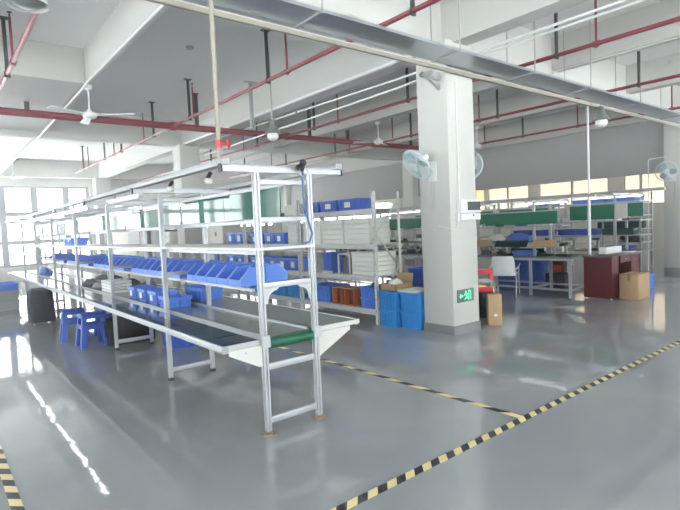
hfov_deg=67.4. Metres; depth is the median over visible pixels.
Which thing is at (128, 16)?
beam
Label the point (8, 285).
crate
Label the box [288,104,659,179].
beam
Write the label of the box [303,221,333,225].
tray
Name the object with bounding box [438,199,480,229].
meter box
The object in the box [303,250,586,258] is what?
countertop
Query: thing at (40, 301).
covered chair
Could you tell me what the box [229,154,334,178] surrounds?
trim
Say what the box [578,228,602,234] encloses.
storage tote
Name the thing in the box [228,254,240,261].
storage tote
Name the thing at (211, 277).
bin
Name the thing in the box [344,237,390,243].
tray
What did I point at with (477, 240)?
shelf
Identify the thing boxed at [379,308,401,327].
crate
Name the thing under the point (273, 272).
bin
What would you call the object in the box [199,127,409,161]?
beam
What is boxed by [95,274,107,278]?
cable bundle
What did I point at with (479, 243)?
board
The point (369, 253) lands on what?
tray
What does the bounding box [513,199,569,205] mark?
tube light
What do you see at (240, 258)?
storage tote
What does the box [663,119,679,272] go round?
column
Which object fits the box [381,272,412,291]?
carton
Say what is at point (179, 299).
storage bin
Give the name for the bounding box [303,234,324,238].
tray
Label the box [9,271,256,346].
countertop
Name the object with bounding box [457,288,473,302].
exit sign
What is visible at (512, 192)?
window
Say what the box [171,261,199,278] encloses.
bin
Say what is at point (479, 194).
window
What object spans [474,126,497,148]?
ceiling fan
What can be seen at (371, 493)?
tape
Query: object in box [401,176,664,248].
wall
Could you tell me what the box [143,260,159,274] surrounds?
bin
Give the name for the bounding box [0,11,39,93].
pipe
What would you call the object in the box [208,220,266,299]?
storage rack
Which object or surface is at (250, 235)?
storage tote
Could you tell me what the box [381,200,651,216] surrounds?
shelf
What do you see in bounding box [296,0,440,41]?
beam
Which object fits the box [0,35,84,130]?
beam
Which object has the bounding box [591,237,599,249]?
fixture
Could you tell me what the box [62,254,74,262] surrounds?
bin
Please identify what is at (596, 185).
window
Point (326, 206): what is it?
storage tote
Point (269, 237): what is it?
storage tote
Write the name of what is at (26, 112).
pipe
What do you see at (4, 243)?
window
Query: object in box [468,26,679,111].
beam
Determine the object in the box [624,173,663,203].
window
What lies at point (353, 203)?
storage tote
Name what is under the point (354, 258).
tray
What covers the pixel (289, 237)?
tray
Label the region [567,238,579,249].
fixture
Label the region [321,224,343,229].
tray
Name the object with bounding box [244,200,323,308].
storage rack
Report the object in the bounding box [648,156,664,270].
conduit
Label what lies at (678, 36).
conduit
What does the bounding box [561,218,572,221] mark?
storage tote
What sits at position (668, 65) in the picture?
beam
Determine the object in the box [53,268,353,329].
countertop
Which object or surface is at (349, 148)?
pipe
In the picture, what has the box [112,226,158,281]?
tall cabinet
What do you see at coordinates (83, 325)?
plastic stool
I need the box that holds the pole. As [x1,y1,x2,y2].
[586,106,592,255]
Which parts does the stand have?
leg, leg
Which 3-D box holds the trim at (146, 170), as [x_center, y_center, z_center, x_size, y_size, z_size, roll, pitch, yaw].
[-6.537,-3.920,24.604,9.080,0.700,0.280,-5,4,-39]
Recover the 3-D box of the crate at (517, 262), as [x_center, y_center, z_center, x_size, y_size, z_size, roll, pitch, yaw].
[4.026,0.266,11.986,0.380,0.310,0.538,-5,4,-39]
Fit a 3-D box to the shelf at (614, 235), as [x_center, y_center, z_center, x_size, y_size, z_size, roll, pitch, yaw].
[4.099,-0.505,14.081,0.640,0.025,7.950,-5,4,-39]
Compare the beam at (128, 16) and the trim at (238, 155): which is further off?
the trim at (238, 155)
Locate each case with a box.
[597,218,645,227]
[601,227,639,234]
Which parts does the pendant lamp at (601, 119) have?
lamp shade, globe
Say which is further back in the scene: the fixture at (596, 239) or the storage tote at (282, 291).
the fixture at (596, 239)
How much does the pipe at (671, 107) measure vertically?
0.830 m
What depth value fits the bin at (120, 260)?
7.65 m
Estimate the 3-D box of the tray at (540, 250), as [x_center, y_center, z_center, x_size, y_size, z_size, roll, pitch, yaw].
[4.091,-0.081,10.964,0.200,0.123,0.800,-5,4,-39]
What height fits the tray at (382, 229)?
0.081 m
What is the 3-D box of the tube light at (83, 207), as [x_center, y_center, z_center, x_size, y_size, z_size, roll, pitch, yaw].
[-3.751,-0.673,7.307,0.044,0.106,1.200,-5,4,-39]
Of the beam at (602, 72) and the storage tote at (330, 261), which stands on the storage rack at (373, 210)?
the storage tote at (330, 261)
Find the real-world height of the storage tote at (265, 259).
0.240 m
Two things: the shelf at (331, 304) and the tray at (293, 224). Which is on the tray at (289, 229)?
the tray at (293, 224)
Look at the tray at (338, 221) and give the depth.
8.89 m
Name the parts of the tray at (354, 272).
lid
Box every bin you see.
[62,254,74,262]
[63,238,67,244]
[67,237,87,244]
[79,255,90,264]
[82,255,97,265]
[85,255,100,265]
[93,256,107,266]
[97,256,116,267]
[101,257,108,268]
[105,257,119,268]
[113,257,129,269]
[114,257,130,269]
[119,258,140,270]
[127,284,154,298]
[131,259,148,272]
[137,259,160,273]
[137,286,162,300]
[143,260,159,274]
[147,288,177,303]
[149,260,172,275]
[156,260,175,275]
[158,293,191,307]
[167,261,189,277]
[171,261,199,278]
[184,284,222,300]
[187,262,212,280]
[196,263,219,281]
[206,264,238,283]
[214,254,218,260]
[217,264,248,284]
[219,261,241,263]
[228,265,265,286]
[230,261,252,264]
[241,261,264,264]
[253,262,287,281]
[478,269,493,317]
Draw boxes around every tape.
[0,446,24,509]
[279,346,521,417]
[330,340,679,509]
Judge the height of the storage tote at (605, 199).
0.083 m
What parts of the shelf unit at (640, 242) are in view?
post, post, post, shelf, post, post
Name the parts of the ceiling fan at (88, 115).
blade, blade, rod, motor, blade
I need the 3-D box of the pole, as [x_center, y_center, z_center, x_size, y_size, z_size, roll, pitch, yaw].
[4.707,-1.429,9.654,0.083,2.880,0.063,-5,4,-39]
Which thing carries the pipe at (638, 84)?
hanging from the ceiling
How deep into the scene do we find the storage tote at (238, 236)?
11.54 m
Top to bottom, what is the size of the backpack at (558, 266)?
0.373 m
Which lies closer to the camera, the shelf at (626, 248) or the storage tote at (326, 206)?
the storage tote at (326, 206)
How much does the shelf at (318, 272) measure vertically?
0.012 m
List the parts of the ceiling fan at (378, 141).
blade, motor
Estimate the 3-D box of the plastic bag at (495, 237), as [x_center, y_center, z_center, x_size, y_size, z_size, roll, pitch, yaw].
[3.454,-0.400,11.299,0.267,0.168,0.409,-5,4,-39]
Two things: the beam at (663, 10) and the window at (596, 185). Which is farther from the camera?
the window at (596, 185)
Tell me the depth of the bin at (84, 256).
9.43 m
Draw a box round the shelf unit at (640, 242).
[558,191,652,269]
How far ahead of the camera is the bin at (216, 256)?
12.59 m
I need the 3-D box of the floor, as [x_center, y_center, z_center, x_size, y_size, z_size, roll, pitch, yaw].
[0.662,1.036,11.108,34.600,0.200,31.400,-5,4,-39]
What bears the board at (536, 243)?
attached to the work line at (549, 216)
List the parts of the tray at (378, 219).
lid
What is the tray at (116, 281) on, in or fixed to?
on the tray stack
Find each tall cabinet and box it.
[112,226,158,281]
[150,230,176,284]
[159,231,180,286]
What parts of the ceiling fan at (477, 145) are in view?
motor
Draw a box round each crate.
[0,281,18,291]
[0,290,19,301]
[0,299,19,311]
[99,316,154,346]
[162,332,195,348]
[378,290,400,309]
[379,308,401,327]
[399,292,424,311]
[399,310,424,330]
[498,273,520,285]
[514,260,519,273]
[519,260,548,274]
[519,274,545,287]
[606,245,636,248]
[649,273,654,288]
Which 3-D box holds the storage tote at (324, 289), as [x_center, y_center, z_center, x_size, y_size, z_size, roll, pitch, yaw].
[-0.223,0.685,9.509,0.480,0.290,0.738,-5,4,-39]
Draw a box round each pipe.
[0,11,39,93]
[0,93,418,149]
[75,101,168,172]
[138,123,279,180]
[173,0,440,126]
[204,134,366,182]
[208,0,230,158]
[288,0,679,136]
[375,51,679,144]
[479,86,679,144]
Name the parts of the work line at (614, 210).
post, post, post, board rail, lighting rail, post, post, post, post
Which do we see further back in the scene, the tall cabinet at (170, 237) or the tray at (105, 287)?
the tall cabinet at (170, 237)
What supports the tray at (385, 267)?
on the tray at (354, 272)
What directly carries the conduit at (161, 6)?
attached to the beam at (377, 12)
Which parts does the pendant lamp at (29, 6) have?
globe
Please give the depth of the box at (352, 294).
8.70 m
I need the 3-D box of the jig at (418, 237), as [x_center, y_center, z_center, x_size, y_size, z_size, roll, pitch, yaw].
[2.038,-0.446,13.209,0.140,0.170,0.200,-5,4,-34]
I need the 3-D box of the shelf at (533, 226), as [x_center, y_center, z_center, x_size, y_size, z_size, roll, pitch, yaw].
[1.727,-0.655,13.348,0.300,0.020,8.600,-5,4,-39]
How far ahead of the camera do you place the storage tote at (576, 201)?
11.89 m
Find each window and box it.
[0,186,92,267]
[115,205,273,229]
[476,190,483,209]
[488,186,527,208]
[538,178,607,208]
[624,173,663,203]
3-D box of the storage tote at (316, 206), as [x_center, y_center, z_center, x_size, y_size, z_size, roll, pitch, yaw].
[-0.413,-0.875,9.502,0.383,0.190,0.488,-5,4,-39]
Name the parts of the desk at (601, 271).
panel, drawer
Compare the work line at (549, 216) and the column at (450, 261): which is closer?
the column at (450, 261)
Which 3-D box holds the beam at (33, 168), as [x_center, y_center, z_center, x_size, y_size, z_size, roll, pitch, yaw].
[-13.875,-3.250,18.680,9.230,0.700,0.280,-5,4,-39]
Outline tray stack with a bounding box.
[101,278,131,292]
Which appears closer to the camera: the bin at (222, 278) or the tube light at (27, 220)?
the bin at (222, 278)
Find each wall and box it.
[0,177,402,281]
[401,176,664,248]
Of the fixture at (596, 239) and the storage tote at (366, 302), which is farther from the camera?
the fixture at (596, 239)
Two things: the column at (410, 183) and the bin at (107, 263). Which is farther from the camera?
the column at (410, 183)
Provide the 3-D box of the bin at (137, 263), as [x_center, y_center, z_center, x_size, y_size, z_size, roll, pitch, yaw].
[-2.686,0.141,6.964,0.253,0.176,0.242,-5,4,-39]
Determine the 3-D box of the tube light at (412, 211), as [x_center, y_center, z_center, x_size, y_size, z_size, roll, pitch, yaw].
[1.666,-1.130,13.290,0.044,0.086,1.200,-5,4,-39]
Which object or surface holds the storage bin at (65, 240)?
on the bench
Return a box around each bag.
[36,266,52,273]
[388,278,402,284]
[487,233,504,240]
[504,233,532,240]
[546,272,568,288]
[618,236,642,241]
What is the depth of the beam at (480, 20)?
8.97 m
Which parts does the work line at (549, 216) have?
post, post, board rail, post, lighting rail, post, post, post, post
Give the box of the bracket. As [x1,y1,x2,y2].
[243,81,256,128]
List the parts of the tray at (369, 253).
lid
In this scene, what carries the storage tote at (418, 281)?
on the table
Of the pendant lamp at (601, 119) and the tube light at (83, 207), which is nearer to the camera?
the tube light at (83, 207)
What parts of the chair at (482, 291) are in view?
red frame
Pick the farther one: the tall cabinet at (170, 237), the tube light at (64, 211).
the tall cabinet at (170, 237)
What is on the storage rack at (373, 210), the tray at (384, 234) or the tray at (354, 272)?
the tray at (354, 272)
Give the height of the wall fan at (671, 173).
0.955 m
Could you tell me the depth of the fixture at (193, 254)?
10.23 m
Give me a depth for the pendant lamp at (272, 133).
9.08 m
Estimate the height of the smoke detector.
0.050 m
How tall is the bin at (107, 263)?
0.176 m
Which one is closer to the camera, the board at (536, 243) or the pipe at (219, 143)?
the pipe at (219, 143)
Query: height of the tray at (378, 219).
0.081 m
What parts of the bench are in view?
post, post, post, post, post, post, post, post, post, lighting rail, shelf rail, post, bin rail, board rail, board rail, post, lighting rail, post, post, shelf rail, post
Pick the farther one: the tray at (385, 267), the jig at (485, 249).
the jig at (485, 249)
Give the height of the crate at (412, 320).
0.275 m
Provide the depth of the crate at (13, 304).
11.68 m
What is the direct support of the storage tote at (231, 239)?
on the storage rack at (224, 289)
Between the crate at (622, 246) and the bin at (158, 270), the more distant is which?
the crate at (622, 246)
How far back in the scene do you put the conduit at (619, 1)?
7.12 m
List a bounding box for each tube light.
[21,217,29,223]
[29,215,39,221]
[40,212,51,219]
[52,208,67,216]
[68,203,89,213]
[106,193,142,204]
[390,209,420,213]
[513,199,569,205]
[587,192,644,198]
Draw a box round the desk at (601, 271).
[582,251,640,299]
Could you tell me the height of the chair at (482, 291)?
0.790 m
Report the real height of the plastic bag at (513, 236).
0.169 m
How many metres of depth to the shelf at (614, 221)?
11.39 m
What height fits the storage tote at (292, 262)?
0.240 m
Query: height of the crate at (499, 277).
0.310 m
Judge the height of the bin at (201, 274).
0.176 m
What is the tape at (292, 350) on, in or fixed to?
on the floor
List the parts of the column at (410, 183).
skirting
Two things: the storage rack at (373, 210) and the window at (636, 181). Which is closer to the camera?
the storage rack at (373, 210)
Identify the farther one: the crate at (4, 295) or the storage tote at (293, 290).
the crate at (4, 295)
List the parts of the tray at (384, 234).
lid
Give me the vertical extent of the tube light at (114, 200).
0.106 m
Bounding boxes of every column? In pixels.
[92,177,114,273]
[172,144,202,288]
[280,185,297,255]
[402,161,422,262]
[416,39,480,335]
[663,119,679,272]
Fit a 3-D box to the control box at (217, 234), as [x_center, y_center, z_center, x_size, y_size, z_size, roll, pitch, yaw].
[-2.875,-0.519,12.684,0.495,0.463,0.850,-5,4,-39]
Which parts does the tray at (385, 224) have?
lid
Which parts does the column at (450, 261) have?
skirting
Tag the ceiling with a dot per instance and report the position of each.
(154, 68)
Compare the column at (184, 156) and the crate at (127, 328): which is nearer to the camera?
the crate at (127, 328)
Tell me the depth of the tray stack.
7.71 m
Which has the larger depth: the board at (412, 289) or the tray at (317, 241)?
the tray at (317, 241)
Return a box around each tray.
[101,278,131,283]
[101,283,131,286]
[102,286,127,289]
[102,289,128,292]
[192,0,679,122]
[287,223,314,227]
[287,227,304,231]
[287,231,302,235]
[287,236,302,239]
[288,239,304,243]
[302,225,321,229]
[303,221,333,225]
[303,229,329,234]
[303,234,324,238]
[304,239,321,243]
[321,219,353,224]
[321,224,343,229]
[321,228,356,233]
[321,239,344,243]
[322,234,344,238]
[343,217,389,223]
[343,222,389,228]
[344,227,389,233]
[344,232,389,238]
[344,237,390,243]
[351,250,395,256]
[351,260,395,266]
[351,264,396,271]
[352,255,396,261]
[352,269,396,275]
[511,248,545,254]
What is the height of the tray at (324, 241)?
0.081 m
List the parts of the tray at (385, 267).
lid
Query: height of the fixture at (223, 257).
0.549 m
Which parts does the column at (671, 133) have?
skirting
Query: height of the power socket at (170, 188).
0.098 m
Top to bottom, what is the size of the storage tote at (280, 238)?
0.220 m
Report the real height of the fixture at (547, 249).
0.249 m
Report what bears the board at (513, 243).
attached to the work line at (549, 216)
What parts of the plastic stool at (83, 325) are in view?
leg, leg, seat, leg, leg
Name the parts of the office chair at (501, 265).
backrest, leg, leg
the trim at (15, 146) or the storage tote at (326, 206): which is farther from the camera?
the trim at (15, 146)
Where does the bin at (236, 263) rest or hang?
on the bench
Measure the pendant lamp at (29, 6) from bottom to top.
1.692 m
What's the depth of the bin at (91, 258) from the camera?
8.91 m
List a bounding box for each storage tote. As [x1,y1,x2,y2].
[226,232,239,243]
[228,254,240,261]
[234,232,253,243]
[236,255,254,262]
[249,233,264,243]
[249,255,268,262]
[263,233,274,243]
[263,256,277,262]
[267,256,291,263]
[273,233,287,243]
[276,278,292,295]
[277,256,297,269]
[287,257,308,270]
[288,281,317,297]
[302,202,320,213]
[309,282,349,302]
[319,200,339,211]
[322,251,345,272]
[337,198,370,210]
[359,284,380,297]
[359,297,380,308]
[408,266,423,286]
[512,250,537,255]
[513,230,532,235]
[536,229,556,235]
[557,229,578,234]
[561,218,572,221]
[572,200,591,203]
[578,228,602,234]
[591,198,612,202]
[616,197,640,200]
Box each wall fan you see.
[402,150,436,209]
[474,151,482,177]
[655,161,678,198]
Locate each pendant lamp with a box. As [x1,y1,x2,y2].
[3,0,49,12]
[265,52,280,140]
[592,100,610,127]
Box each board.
[398,287,423,292]
[477,241,492,246]
[494,240,528,246]
[531,240,556,246]
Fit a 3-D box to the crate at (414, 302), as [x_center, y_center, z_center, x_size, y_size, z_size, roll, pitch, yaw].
[1.189,0.689,7.763,0.444,0.275,0.378,-5,4,-39]
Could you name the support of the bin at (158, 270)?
attached to the bench
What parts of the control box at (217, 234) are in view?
door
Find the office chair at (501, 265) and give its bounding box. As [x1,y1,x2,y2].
[489,256,520,296]
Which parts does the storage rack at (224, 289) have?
post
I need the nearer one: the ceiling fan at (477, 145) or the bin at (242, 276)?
the bin at (242, 276)
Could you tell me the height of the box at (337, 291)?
0.298 m
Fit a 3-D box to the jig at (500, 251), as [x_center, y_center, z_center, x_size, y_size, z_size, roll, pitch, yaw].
[3.654,-0.084,11.571,0.140,0.100,0.160,-6,5,-44]
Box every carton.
[281,204,303,214]
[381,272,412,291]
[486,293,501,325]
[619,271,649,299]
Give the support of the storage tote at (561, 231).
on the work line at (614, 210)
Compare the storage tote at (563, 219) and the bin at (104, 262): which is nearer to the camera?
the bin at (104, 262)
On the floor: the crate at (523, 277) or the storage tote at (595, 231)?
the crate at (523, 277)
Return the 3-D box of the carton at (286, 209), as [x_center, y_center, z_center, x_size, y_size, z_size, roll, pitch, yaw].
[-1.025,-0.903,10.345,0.402,0.201,1.000,-5,4,-39]
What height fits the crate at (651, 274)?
0.300 m
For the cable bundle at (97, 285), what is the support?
on the bench
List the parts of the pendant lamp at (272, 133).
stem, lamp shade, globe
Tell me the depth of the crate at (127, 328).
7.54 m
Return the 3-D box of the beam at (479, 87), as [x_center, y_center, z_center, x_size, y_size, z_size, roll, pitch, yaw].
[0.797,-3.629,12.790,0.240,0.580,9.040,-5,4,-39]
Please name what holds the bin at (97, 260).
attached to the bench
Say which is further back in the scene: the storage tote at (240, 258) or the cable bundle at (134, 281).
the storage tote at (240, 258)
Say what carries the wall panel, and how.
hanging from the beam at (568, 118)
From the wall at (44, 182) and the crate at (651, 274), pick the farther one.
the wall at (44, 182)
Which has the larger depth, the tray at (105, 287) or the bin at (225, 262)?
the tray at (105, 287)
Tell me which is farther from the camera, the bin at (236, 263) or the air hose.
the bin at (236, 263)
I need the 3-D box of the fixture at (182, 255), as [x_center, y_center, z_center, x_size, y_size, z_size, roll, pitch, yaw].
[-3.555,0.074,11.148,0.440,0.549,0.528,-5,4,-39]
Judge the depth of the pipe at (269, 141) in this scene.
15.22 m
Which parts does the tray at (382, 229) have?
lid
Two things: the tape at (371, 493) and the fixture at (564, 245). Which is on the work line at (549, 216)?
the fixture at (564, 245)
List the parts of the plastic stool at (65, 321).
leg, leg, seat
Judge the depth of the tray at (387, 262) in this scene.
8.33 m
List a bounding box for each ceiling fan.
[0,162,26,178]
[46,84,133,124]
[353,121,397,144]
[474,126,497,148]
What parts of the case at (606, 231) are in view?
lid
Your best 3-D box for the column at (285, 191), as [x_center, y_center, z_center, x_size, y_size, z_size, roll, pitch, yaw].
[-2.767,-1.896,27.620,0.609,4.060,0.564,-5,4,-39]
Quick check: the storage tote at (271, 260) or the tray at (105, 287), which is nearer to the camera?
the tray at (105, 287)
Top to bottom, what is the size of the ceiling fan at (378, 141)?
0.560 m
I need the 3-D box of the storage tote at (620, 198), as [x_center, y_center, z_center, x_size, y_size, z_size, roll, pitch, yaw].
[6.349,-1.231,11.223,0.362,0.083,0.378,-5,4,-39]
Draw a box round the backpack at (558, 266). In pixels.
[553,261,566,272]
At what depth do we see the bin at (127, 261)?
7.33 m
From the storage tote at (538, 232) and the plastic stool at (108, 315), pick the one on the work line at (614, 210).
the storage tote at (538, 232)
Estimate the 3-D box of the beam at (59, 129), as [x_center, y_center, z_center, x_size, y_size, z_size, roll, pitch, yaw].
[-8.127,-3.099,11.576,9.230,0.700,0.280,-5,4,-39]
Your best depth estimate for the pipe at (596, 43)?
7.46 m
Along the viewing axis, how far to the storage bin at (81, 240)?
9.51 m
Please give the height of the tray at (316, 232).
0.081 m
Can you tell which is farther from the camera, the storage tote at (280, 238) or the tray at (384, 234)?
the storage tote at (280, 238)
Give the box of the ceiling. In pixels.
[0,0,679,166]
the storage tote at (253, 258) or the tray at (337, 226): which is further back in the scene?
the storage tote at (253, 258)
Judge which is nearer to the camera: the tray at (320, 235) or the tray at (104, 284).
the tray at (104, 284)
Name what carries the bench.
on the floor
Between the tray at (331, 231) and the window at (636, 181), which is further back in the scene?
the window at (636, 181)
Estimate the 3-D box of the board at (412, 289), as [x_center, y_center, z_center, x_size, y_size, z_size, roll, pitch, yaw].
[1.152,0.534,7.795,0.420,0.032,0.350,-5,4,-39]
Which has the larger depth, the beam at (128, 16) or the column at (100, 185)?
the column at (100, 185)
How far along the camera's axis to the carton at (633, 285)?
9.40 m
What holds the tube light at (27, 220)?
attached to the bench
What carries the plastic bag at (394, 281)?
in the carton at (407, 278)
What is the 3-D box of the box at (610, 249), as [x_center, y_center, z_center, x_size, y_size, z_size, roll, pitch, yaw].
[5.358,-0.103,10.110,0.710,0.124,0.150,-5,4,-39]
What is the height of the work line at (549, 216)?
1.980 m
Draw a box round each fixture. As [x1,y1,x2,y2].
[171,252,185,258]
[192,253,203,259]
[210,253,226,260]
[501,247,512,254]
[538,247,553,255]
[556,243,571,255]
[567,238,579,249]
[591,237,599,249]
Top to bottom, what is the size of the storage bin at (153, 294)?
0.150 m
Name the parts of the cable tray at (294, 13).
hanger rod, hanger rod, hanger rod, hanger rod, hanger rod, hanger rod, hanger rod, hanger rod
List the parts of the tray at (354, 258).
lid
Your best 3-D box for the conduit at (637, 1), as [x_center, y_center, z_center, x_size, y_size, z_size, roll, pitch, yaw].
[2.779,-2.803,6.564,0.113,0.246,21.001,-5,4,-39]
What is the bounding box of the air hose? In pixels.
[295,159,312,243]
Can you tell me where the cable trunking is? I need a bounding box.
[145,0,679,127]
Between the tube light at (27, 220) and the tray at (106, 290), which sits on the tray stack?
the tray at (106, 290)
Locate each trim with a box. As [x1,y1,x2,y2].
[0,137,35,171]
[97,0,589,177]
[109,164,280,181]
[167,150,260,172]
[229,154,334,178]
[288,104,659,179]
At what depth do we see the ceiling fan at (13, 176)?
16.68 m
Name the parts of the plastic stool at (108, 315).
leg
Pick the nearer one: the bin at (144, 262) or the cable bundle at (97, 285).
the bin at (144, 262)
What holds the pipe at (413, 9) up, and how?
hanging from the ceiling
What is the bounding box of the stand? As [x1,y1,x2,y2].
[337,252,351,273]
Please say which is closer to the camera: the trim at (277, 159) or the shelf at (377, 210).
the shelf at (377, 210)
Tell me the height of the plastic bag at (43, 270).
0.177 m
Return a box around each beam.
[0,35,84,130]
[0,111,181,146]
[0,159,97,178]
[39,0,170,131]
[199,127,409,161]
[273,71,518,147]
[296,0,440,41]
[347,88,592,153]
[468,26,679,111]
[551,0,679,72]
[626,52,679,93]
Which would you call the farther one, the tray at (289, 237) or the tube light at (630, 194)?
the tube light at (630, 194)
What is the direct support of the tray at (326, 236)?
on the tray at (324, 241)
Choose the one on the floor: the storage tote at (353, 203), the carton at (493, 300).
the carton at (493, 300)
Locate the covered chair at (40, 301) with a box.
[26,287,55,325]
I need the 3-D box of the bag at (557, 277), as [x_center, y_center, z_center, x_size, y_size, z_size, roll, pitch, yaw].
[4.744,0.566,11.094,0.295,0.374,0.420,-5,4,-39]
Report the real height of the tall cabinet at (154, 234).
1.700 m
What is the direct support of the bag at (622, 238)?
on the shelf unit at (640, 242)
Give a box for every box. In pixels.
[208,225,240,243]
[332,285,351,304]
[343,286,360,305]
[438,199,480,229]
[598,246,621,253]
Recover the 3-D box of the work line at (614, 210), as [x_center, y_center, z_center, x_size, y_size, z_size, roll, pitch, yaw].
[4.197,-0.437,13.904,0.800,2.100,8.350,-5,4,-39]
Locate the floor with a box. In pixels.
[0,249,679,509]
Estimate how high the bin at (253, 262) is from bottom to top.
0.176 m
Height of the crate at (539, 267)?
0.310 m
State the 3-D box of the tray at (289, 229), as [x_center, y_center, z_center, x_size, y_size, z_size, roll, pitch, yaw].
[-0.763,-0.509,10.058,0.414,0.076,0.394,-5,4,-39]
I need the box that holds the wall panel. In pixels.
[417,119,663,195]
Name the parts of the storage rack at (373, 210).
post, post, post, post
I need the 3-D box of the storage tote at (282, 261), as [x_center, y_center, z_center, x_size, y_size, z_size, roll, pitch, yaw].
[-1.006,0.165,10.357,0.426,0.240,0.378,-5,4,-39]
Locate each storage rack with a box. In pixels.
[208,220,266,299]
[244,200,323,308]
[298,191,401,324]
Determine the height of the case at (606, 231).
0.144 m
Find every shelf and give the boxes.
[303,269,397,276]
[304,298,374,309]
[320,208,396,212]
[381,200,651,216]
[384,247,651,251]
[390,224,569,230]
[390,233,651,238]
[390,240,571,242]
[402,219,651,228]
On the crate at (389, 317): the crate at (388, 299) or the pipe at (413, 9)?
the crate at (388, 299)
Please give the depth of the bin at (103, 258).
8.40 m
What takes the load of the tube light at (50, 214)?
attached to the bench
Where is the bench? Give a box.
[5,158,358,437]
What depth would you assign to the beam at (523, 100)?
13.47 m
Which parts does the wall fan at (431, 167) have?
blade, motor, mounting plate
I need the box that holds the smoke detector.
[186,45,193,49]
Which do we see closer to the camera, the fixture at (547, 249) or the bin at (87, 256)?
the bin at (87, 256)
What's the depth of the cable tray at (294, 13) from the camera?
6.13 m
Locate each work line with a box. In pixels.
[303,194,595,299]
[379,187,665,271]
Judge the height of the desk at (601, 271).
0.820 m
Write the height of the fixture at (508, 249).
0.249 m
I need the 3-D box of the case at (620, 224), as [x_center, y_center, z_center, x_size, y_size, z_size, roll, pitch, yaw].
[8.095,-0.901,14.688,0.520,0.293,1.140,-5,4,-39]
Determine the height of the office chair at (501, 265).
0.832 m
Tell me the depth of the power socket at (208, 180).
3.97 m
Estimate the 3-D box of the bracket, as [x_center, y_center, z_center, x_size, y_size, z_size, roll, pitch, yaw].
[-1.890,-3.188,10.870,0.280,0.980,0.100,-5,4,-39]
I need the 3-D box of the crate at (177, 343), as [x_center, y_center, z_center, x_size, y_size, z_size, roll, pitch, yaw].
[-2.293,1.137,7.304,0.380,0.300,0.518,-5,4,-39]
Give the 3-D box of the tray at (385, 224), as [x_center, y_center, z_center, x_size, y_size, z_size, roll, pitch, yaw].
[0.444,-0.493,8.533,0.474,0.081,0.644,-5,4,-39]
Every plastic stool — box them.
[59,307,90,342]
[75,311,107,349]
[93,307,117,335]
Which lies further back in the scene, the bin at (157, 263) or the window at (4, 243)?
the window at (4, 243)
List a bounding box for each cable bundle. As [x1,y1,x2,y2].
[82,278,98,285]
[92,281,102,288]
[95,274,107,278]
[128,278,139,284]
[141,281,156,285]
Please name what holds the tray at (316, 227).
on the tray at (316, 232)
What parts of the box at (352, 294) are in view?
lid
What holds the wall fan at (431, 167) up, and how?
attached to the column at (450, 261)
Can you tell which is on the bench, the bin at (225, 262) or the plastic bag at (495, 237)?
the bin at (225, 262)
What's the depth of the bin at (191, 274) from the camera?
5.52 m
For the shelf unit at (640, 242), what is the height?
2.200 m
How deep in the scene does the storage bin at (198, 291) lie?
6.42 m
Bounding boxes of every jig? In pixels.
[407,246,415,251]
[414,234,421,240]
[481,247,491,252]
[496,249,505,253]
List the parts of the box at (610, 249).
lid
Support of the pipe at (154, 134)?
hanging from the ceiling
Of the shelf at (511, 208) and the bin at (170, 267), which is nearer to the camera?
the bin at (170, 267)
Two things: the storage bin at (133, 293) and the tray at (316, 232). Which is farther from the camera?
the tray at (316, 232)
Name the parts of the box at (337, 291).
frame, lid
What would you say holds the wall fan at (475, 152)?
attached to the column at (450, 261)
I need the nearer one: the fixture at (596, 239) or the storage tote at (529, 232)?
the fixture at (596, 239)
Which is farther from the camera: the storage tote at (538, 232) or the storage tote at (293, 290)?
the storage tote at (538, 232)
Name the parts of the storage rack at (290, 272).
post, post, post, post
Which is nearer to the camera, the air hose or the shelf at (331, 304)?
the air hose
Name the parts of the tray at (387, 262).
lid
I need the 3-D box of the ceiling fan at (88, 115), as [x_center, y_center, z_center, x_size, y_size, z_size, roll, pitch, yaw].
[-4.367,-2.593,8.737,1.326,0.560,1.221,-5,4,-39]
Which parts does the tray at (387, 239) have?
lid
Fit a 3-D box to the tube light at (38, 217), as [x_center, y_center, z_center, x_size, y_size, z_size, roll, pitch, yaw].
[-6.091,-0.735,10.199,0.044,0.106,1.200,-5,4,-39]
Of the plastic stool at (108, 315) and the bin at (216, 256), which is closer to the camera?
the plastic stool at (108, 315)
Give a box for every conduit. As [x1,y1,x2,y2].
[0,4,164,173]
[183,55,413,144]
[198,0,627,144]
[204,0,645,155]
[455,82,459,198]
[550,36,679,74]
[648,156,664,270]
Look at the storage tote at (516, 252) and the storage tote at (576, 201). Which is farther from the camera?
the storage tote at (576, 201)
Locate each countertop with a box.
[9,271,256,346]
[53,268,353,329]
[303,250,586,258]
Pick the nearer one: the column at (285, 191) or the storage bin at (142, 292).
the storage bin at (142, 292)

